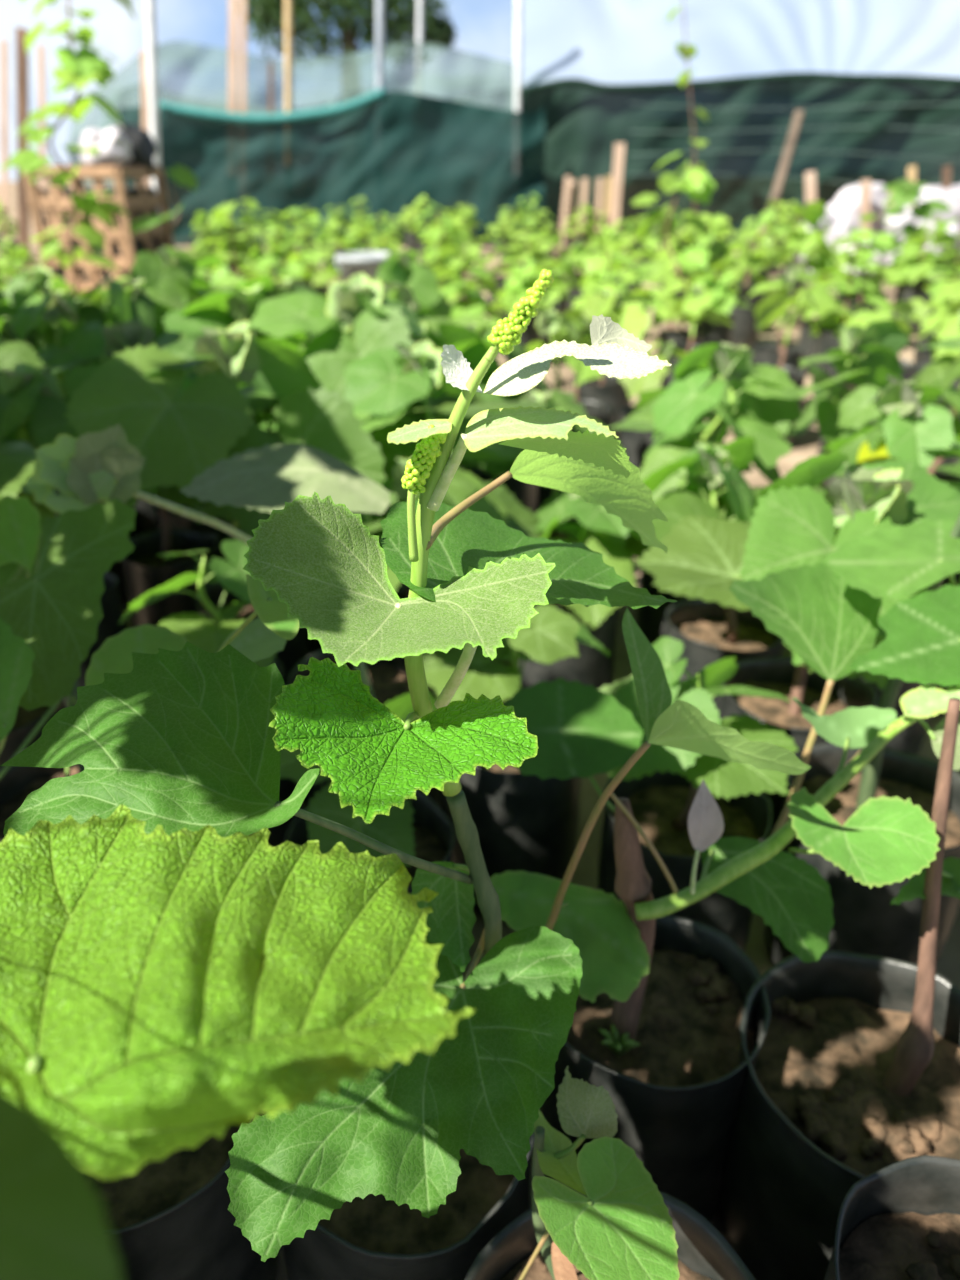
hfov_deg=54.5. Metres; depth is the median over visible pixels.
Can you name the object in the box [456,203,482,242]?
grapevine
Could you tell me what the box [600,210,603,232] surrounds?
grapevine
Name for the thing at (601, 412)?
grapevine
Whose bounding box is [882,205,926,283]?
plastic sack
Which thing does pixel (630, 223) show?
grapevine
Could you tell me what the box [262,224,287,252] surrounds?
grapevine
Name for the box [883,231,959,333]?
grapevine
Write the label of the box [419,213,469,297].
grapevine
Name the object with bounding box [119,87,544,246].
shade net
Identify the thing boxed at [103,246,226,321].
grapevine
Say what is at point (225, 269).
grapevine
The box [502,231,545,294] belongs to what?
grapevine
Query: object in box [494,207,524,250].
grapevine
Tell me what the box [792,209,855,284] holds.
plastic sack
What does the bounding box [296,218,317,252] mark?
grapevine
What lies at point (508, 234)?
grapevine
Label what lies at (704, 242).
grapevine
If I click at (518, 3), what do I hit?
metal post
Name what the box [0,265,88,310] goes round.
grapevine
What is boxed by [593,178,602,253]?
wooden stake
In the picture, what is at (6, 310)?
grapevine
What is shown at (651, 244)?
grapevine
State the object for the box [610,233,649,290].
grapevine
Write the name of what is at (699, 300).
grapevine
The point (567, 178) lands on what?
wooden stake
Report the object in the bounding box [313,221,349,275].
grapevine
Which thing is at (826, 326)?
grapevine
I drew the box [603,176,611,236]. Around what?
wooden stake
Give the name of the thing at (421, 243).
grapevine
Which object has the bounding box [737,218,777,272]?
grapevine
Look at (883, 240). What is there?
grapevine
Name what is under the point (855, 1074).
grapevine
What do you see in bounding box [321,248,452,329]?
grapevine
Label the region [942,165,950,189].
wooden stake
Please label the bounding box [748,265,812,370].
grapevine
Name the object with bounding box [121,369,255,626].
grapevine
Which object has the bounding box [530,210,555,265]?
grapevine
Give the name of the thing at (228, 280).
grapevine
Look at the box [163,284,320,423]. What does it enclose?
grapevine
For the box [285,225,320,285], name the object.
grapevine
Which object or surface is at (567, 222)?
grapevine
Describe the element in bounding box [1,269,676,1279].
potted plant
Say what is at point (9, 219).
grapevine
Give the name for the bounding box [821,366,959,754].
grapevine
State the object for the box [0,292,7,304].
grapevine
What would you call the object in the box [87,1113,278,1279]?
plant pot
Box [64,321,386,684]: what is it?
grapevine
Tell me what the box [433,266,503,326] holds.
grapevine
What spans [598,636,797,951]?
grapevine
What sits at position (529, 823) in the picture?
grapevine
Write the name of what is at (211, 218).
grapevine
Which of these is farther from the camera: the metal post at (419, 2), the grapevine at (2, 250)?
the metal post at (419, 2)
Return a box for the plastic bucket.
[335,251,389,281]
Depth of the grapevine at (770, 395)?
1.63 m
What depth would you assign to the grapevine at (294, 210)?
6.53 m
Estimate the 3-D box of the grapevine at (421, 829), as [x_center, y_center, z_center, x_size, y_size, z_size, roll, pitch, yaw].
[-0.121,0.250,1.031,0.192,0.399,0.256,0,28,0]
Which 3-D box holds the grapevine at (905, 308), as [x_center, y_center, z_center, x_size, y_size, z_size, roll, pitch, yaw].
[1.113,-0.699,2.687,0.223,0.539,0.216,0,28,0]
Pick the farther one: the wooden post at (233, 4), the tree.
the tree
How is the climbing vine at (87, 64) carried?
on the ground
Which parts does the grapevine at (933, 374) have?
woody stem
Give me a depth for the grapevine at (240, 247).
5.59 m
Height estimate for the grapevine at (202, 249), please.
0.354 m
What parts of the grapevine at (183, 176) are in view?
stem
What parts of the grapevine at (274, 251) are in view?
stem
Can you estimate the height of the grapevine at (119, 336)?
0.612 m
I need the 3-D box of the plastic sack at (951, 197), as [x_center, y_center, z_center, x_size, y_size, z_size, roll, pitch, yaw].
[3.797,-3.404,7.696,0.786,0.664,0.537,0,28,0]
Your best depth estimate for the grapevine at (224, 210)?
4.50 m
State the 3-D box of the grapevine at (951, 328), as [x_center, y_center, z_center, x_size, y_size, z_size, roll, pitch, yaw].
[1.599,-0.864,3.091,0.217,0.455,0.178,0,28,0]
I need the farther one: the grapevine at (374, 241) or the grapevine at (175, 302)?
the grapevine at (374, 241)
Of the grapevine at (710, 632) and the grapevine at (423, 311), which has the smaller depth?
the grapevine at (710, 632)
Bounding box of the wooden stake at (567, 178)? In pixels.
[557,176,570,256]
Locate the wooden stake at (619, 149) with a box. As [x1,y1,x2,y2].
[608,143,624,229]
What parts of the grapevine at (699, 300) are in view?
woody stem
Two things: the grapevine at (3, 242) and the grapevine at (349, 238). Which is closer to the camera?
the grapevine at (349, 238)
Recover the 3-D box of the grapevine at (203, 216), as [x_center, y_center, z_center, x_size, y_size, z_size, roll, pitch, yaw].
[-2.748,-4.083,9.313,0.314,0.372,0.261,14,31,25]
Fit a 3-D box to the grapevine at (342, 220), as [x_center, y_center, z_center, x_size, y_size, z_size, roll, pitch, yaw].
[-1.401,-4.097,9.283,0.281,0.425,0.262,15,31,27]
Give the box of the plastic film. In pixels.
[522,0,959,86]
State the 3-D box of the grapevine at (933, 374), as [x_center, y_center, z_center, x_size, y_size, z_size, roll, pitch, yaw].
[1.003,-0.372,1.982,0.296,0.617,0.307,-9,29,-17]
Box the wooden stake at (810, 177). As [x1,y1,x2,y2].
[805,171,815,203]
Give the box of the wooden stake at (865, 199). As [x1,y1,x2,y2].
[860,179,870,231]
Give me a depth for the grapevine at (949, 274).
4.64 m
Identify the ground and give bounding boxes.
[0,179,959,1279]
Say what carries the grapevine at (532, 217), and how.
on the ground
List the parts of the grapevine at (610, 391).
woody stem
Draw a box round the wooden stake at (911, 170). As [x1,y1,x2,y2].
[907,165,915,206]
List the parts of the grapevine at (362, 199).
stem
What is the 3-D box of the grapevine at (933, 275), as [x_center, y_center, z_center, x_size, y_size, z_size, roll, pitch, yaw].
[2.692,-2.257,5.637,0.296,0.557,0.274,-1,28,-3]
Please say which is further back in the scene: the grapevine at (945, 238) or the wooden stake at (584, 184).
the wooden stake at (584, 184)
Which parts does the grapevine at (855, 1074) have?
woody stem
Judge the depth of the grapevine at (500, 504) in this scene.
1.42 m
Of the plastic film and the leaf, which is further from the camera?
the plastic film
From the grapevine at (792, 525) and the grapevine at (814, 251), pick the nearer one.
the grapevine at (792, 525)
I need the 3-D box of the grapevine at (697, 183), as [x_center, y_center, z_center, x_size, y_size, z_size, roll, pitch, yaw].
[0.998,-2.034,4.847,0.440,0.898,0.444,0,28,0]
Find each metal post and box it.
[145,0,160,221]
[376,0,383,89]
[417,0,422,41]
[514,0,521,111]
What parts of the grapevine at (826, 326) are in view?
stem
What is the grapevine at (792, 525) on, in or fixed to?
on the ground
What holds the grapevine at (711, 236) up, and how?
on the ground
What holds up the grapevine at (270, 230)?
on the ground
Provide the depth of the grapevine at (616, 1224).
0.56 m
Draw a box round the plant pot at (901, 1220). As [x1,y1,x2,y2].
[824,1155,959,1279]
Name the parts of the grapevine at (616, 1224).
woody stem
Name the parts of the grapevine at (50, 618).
woody stem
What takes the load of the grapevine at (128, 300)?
on the ground
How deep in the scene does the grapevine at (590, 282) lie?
3.75 m
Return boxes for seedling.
[599,1024,639,1056]
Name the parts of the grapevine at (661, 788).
woody stem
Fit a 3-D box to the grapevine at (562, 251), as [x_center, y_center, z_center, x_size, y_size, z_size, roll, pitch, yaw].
[0.512,-2.729,6.644,0.298,0.455,0.274,1,28,2]
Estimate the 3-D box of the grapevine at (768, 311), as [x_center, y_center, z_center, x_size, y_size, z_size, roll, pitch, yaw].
[1.072,-0.947,3.141,0.305,0.556,0.288,-19,33,-32]
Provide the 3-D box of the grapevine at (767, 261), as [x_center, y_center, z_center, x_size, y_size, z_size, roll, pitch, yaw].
[1.629,-2.189,5.558,0.306,0.509,0.333,1,28,2]
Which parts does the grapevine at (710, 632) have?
woody stem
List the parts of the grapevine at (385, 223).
stem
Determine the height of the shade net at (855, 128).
1.685 m
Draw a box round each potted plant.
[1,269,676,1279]
[490,608,959,1221]
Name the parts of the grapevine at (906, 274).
stem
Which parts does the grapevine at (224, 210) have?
stem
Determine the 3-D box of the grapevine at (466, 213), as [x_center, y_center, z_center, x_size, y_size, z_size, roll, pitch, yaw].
[-0.153,-3.304,7.695,0.264,0.497,0.245,-13,31,-24]
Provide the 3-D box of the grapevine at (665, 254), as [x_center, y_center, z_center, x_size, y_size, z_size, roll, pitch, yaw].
[1.173,-2.233,5.644,0.336,0.507,0.312,15,31,27]
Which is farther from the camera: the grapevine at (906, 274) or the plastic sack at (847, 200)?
the plastic sack at (847, 200)
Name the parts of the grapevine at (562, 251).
stem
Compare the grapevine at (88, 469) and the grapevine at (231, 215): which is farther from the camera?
the grapevine at (231, 215)
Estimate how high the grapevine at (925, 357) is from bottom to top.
0.498 m
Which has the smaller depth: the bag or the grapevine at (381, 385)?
the grapevine at (381, 385)
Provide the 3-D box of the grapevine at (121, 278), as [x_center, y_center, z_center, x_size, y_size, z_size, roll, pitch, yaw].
[-1.252,-1.129,3.513,0.284,0.534,0.251,17,32,29]
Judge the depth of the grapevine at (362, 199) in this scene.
8.19 m
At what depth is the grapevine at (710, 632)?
1.48 m
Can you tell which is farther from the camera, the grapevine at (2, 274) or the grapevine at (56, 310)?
the grapevine at (2, 274)
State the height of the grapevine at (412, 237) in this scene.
0.408 m
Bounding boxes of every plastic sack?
[80,127,132,165]
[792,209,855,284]
[826,183,904,236]
[836,232,885,291]
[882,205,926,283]
[915,185,959,251]
[916,221,958,264]
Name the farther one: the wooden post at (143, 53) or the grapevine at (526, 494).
the wooden post at (143, 53)
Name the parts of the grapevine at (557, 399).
woody stem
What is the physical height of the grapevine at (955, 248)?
0.426 m
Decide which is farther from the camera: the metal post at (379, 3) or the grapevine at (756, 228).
the metal post at (379, 3)
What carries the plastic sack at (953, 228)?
on the ground
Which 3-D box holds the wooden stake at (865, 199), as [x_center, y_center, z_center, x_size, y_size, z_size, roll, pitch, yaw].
[3.035,-3.233,7.338,0.187,0.715,0.032,0,28,0]
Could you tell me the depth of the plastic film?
10.04 m
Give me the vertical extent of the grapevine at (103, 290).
0.428 m
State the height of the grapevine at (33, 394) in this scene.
0.614 m
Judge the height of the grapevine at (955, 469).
0.503 m
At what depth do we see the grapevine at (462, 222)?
7.14 m
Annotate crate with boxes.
[23,164,174,293]
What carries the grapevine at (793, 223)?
on the ground
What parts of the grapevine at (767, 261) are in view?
stem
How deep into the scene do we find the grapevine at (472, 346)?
1.90 m
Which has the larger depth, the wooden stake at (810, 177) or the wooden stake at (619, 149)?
the wooden stake at (619, 149)
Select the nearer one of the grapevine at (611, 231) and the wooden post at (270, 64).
the grapevine at (611, 231)
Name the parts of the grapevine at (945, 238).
stem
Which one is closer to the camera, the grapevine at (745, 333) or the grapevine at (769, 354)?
the grapevine at (769, 354)
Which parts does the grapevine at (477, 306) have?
stem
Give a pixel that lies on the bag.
(143, 151)
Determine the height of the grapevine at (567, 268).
0.392 m
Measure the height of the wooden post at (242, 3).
2.795 m
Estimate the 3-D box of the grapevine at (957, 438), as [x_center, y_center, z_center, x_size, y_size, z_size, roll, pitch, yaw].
[0.970,-0.112,1.546,0.372,0.560,0.398,0,28,0]
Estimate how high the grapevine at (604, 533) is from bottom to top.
0.447 m
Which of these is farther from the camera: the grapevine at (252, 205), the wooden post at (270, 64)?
the wooden post at (270, 64)
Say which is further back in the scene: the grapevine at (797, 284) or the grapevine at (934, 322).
the grapevine at (797, 284)
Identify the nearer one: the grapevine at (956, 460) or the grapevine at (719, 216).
the grapevine at (956, 460)
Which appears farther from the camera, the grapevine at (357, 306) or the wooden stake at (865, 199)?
the wooden stake at (865, 199)
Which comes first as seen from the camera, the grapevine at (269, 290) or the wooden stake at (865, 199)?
the grapevine at (269, 290)
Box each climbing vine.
[0,0,135,293]
[666,0,707,212]
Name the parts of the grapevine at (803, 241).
stem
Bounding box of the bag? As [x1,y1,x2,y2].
[115,121,157,173]
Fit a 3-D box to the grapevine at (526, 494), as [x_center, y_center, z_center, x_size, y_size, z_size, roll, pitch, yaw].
[0.052,-0.465,2.202,0.314,0.576,0.301,-10,29,-19]
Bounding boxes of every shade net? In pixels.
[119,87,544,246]
[519,72,959,244]
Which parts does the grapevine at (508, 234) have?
stem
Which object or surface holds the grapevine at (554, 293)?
on the ground
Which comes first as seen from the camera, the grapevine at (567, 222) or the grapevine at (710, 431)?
the grapevine at (710, 431)
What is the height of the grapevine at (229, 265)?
0.447 m
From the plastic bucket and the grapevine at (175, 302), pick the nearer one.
the grapevine at (175, 302)
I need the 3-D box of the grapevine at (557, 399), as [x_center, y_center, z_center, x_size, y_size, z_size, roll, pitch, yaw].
[0.141,-0.231,1.831,0.267,0.507,0.274,0,28,0]
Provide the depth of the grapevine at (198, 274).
3.60 m
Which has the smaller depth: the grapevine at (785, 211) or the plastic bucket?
the plastic bucket
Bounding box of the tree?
[238,0,457,58]
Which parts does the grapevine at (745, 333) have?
stem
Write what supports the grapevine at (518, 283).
on the ground
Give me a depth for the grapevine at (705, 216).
7.55 m
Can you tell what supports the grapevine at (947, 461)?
on the ground
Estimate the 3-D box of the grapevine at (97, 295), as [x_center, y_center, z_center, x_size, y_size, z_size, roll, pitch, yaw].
[-1.399,-0.994,3.306,0.290,0.487,0.253,-4,28,-8]
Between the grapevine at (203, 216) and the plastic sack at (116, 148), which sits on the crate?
the plastic sack at (116, 148)
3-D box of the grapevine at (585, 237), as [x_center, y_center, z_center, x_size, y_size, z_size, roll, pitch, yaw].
[0.903,-3.554,8.168,0.261,0.501,0.299,19,33,32]
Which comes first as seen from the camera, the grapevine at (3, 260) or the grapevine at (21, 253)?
the grapevine at (3, 260)
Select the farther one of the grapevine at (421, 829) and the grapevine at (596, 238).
the grapevine at (596, 238)
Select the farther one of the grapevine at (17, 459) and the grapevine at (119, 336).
the grapevine at (119, 336)
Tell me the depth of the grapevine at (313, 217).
5.51 m
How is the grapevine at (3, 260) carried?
on the ground
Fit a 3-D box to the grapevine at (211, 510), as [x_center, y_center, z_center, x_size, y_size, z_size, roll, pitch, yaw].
[-0.353,-0.225,1.773,0.405,0.550,0.298,-17,32,-29]
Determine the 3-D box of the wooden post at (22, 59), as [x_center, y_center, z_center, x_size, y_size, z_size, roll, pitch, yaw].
[-3.744,-3.974,7.627,0.464,1.764,0.038,0,28,0]
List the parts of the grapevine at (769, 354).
woody stem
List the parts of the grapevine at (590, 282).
stem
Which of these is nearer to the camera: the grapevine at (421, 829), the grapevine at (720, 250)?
the grapevine at (421, 829)
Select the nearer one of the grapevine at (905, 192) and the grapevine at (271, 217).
the grapevine at (905, 192)
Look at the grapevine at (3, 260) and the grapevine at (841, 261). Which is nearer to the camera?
the grapevine at (3, 260)
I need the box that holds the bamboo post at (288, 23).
[284,0,292,112]
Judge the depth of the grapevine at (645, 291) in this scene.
3.39 m
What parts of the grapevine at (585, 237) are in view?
stem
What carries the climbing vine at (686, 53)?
on the ground
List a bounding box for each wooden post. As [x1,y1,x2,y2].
[0,39,7,238]
[16,27,29,268]
[37,44,46,223]
[140,49,149,186]
[228,0,237,112]
[239,0,246,112]
[268,62,272,113]
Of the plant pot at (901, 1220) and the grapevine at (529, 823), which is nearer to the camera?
the plant pot at (901, 1220)
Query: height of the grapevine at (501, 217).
0.419 m
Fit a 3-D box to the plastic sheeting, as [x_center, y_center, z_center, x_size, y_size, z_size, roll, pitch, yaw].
[-1.912,-5.935,11.095,6.287,2.171,1.528,0,28,0]
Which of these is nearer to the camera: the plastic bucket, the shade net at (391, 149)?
the plastic bucket
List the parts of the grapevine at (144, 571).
woody stem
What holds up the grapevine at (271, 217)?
on the ground
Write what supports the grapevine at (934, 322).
on the ground
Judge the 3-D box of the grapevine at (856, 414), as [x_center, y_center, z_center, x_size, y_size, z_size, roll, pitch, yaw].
[0.686,-0.168,1.675,0.188,0.539,0.486,12,30,22]
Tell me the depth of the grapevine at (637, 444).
2.66 m
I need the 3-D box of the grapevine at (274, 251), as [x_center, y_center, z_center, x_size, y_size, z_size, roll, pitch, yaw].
[-1.152,-1.964,5.189,0.318,0.454,0.382,24,36,37]
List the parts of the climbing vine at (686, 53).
stem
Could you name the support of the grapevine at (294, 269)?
on the ground
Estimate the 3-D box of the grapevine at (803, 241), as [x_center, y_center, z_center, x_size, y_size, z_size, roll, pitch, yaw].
[1.804,-2.097,5.220,0.504,0.669,0.610,20,34,33]
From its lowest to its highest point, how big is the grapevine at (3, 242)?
0.515 m
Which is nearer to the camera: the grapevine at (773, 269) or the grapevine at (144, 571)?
the grapevine at (144, 571)
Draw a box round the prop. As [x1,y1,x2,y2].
[753,110,803,248]
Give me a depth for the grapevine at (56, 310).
1.88 m
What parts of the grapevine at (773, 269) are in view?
stem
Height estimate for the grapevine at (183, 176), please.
0.836 m
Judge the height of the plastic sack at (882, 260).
0.404 m
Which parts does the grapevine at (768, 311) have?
woody stem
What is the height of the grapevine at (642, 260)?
0.420 m
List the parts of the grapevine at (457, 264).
stem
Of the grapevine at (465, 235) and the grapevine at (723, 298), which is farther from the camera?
the grapevine at (465, 235)
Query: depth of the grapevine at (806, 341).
4.18 m
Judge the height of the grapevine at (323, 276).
0.454 m
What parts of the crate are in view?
panel, panel, panel, panel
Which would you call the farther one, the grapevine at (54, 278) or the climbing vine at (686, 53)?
the climbing vine at (686, 53)
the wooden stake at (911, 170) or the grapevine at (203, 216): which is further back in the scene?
the grapevine at (203, 216)
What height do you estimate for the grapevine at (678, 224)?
0.399 m
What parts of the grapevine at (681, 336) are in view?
stem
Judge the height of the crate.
0.818 m
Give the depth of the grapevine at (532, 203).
9.21 m
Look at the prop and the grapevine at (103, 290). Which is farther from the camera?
the prop
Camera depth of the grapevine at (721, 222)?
8.14 m
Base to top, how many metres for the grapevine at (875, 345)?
0.606 m
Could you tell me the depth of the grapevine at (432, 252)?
5.04 m
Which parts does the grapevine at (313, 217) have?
stem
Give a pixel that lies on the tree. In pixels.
(264, 14)
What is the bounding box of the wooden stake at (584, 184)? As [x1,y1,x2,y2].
[578,178,587,236]
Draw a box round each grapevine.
[0,202,17,258]
[0,204,16,239]
[0,247,15,278]
[0,256,20,285]
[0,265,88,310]
[0,272,10,289]
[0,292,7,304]
[0,304,41,338]
[0,317,43,351]
[0,341,66,503]
[0,361,126,704]
[0,442,65,766]
[0,487,298,841]
[6,243,38,279]
[11,288,133,599]
[25,424,438,806]
[36,271,175,536]
[37,275,82,298]
[62,288,106,308]
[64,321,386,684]
[66,318,276,559]
[91,287,108,303]
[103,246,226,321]
[107,277,129,287]
[107,288,192,371]
[119,539,295,846]
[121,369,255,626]
[129,165,226,264]
[163,269,217,278]
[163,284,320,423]
[186,380,321,654]
[188,245,217,280]
[191,211,215,248]
[192,225,216,269]
[193,329,323,432]
[200,269,239,289]
[202,224,232,270]
[203,202,273,283]
[209,207,232,242]
[210,266,267,284]
[212,210,238,242]
[213,223,256,281]
[225,275,327,300]
[236,197,271,257]
[244,244,303,279]
[247,273,431,423]
[255,254,314,286]
[261,210,282,245]
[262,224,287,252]
[264,228,296,278]
[277,208,316,282]
[280,693,454,934]
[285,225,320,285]
[287,207,338,295]
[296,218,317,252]
[305,282,455,442]
[312,241,357,295]
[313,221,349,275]
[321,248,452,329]
[324,206,350,251]
[338,231,367,251]
[343,340,548,583]
[347,197,378,250]
[349,212,374,237]
[351,303,440,353]
[363,458,549,598]
[366,212,393,250]
[368,235,400,251]
[377,215,404,249]
[401,207,425,251]
[401,322,504,475]
[409,194,471,272]
[410,200,439,265]
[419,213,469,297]
[419,241,457,291]
[422,604,610,914]
[429,216,463,261]
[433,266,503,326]
[437,241,497,304]
[437,315,576,513]
[452,207,478,272]
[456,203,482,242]
[464,1066,755,1279]
[475,216,524,315]
[483,389,621,545]
[489,257,548,362]
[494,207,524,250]
[495,214,521,264]
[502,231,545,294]
[509,211,541,265]
[509,491,640,689]
[515,193,541,251]
[519,261,575,343]
[525,310,577,511]
[527,256,582,315]
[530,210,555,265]
[532,223,569,280]
[552,289,649,439]
[560,318,613,430]
[562,240,608,309]
[565,221,587,256]
[566,204,599,265]
[573,251,648,335]
[576,250,663,339]
[586,232,607,282]
[598,230,621,250]
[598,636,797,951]
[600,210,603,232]
[602,219,634,282]
[608,280,651,402]
[609,342,802,644]
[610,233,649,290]
[618,341,686,469]
[621,216,650,257]
[623,436,826,710]
[632,152,715,328]
[633,214,661,263]
[634,364,795,473]
[635,452,959,839]
[643,236,677,281]
[648,274,719,351]
[656,226,701,306]
[659,285,733,390]
[660,209,683,248]
[679,237,714,270]
[683,213,711,240]
[685,271,750,372]
[688,240,746,312]
[696,224,724,274]
[708,214,728,233]
[709,217,733,241]
[711,236,778,349]
[720,698,959,1279]
[729,515,959,964]
[736,228,780,293]
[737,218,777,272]
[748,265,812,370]
[751,200,844,327]
[754,269,854,443]
[764,200,792,273]
[773,215,796,265]
[774,201,799,240]
[778,224,809,302]
[783,238,821,289]
[783,320,908,486]
[794,271,854,373]
[808,230,892,390]
[817,300,915,487]
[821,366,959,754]
[829,214,896,314]
[830,385,915,476]
[833,298,930,395]
[837,229,883,297]
[882,179,951,288]
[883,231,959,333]
[905,217,952,279]
[911,337,959,481]
[913,218,959,363]
[915,354,959,472]
[918,279,959,364]
[918,281,957,345]
[928,313,959,398]
[932,462,959,586]
[935,234,959,302]
[942,251,959,278]
[943,435,959,455]
[952,405,959,473]
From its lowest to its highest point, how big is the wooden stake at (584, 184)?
0.696 m
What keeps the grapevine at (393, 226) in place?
on the ground
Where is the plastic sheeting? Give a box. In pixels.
[67,40,513,186]
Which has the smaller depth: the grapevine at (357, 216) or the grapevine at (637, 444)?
the grapevine at (637, 444)
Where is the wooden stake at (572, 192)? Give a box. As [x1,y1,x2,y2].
[569,180,575,252]
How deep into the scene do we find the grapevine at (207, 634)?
1.19 m
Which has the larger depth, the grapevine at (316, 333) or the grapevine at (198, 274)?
the grapevine at (198, 274)
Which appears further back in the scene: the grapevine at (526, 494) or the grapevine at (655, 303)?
the grapevine at (655, 303)
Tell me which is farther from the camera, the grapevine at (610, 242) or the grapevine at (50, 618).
the grapevine at (610, 242)
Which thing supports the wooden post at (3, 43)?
on the ground
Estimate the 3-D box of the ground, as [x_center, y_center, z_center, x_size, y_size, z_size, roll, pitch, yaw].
[0.000,-7.792,16.804,32.000,0.021,43.000,0,28,0]
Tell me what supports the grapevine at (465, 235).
on the ground
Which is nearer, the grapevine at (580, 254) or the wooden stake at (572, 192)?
the grapevine at (580, 254)
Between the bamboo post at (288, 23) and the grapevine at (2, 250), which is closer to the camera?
the grapevine at (2, 250)
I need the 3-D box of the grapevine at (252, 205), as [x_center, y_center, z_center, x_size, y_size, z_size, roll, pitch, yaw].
[-1.851,-3.275,7.552,0.307,0.578,0.285,-1,28,-3]
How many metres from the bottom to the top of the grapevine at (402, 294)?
0.646 m
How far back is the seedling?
0.79 m
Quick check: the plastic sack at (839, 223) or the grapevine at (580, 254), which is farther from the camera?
the plastic sack at (839, 223)
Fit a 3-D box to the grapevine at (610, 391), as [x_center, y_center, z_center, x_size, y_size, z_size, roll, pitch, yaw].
[0.437,-0.895,3.099,0.263,0.503,0.341,-19,33,-32]
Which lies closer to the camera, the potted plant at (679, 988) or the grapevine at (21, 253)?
the potted plant at (679, 988)
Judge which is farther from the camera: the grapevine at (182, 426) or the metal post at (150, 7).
the metal post at (150, 7)
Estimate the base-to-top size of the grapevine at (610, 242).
0.479 m
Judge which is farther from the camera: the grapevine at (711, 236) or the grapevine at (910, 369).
the grapevine at (711, 236)
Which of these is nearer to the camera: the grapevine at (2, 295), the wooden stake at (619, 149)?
the grapevine at (2, 295)
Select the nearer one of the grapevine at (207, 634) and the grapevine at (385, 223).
the grapevine at (207, 634)
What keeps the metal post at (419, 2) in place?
on the ground
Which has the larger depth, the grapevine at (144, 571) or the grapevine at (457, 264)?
the grapevine at (457, 264)
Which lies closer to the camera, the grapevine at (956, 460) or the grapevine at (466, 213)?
the grapevine at (956, 460)
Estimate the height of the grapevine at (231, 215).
0.471 m
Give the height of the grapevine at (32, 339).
0.554 m
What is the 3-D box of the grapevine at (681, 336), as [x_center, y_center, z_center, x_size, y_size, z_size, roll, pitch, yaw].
[0.851,-1.308,3.936,0.278,0.456,0.299,-3,28,-6]
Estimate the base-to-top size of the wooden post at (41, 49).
1.696 m
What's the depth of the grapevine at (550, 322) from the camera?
2.31 m
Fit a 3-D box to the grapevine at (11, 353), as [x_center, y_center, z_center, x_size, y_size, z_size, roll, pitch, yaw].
[-0.893,-0.249,1.755,0.326,0.610,0.477,0,28,0]
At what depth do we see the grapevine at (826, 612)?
0.89 m

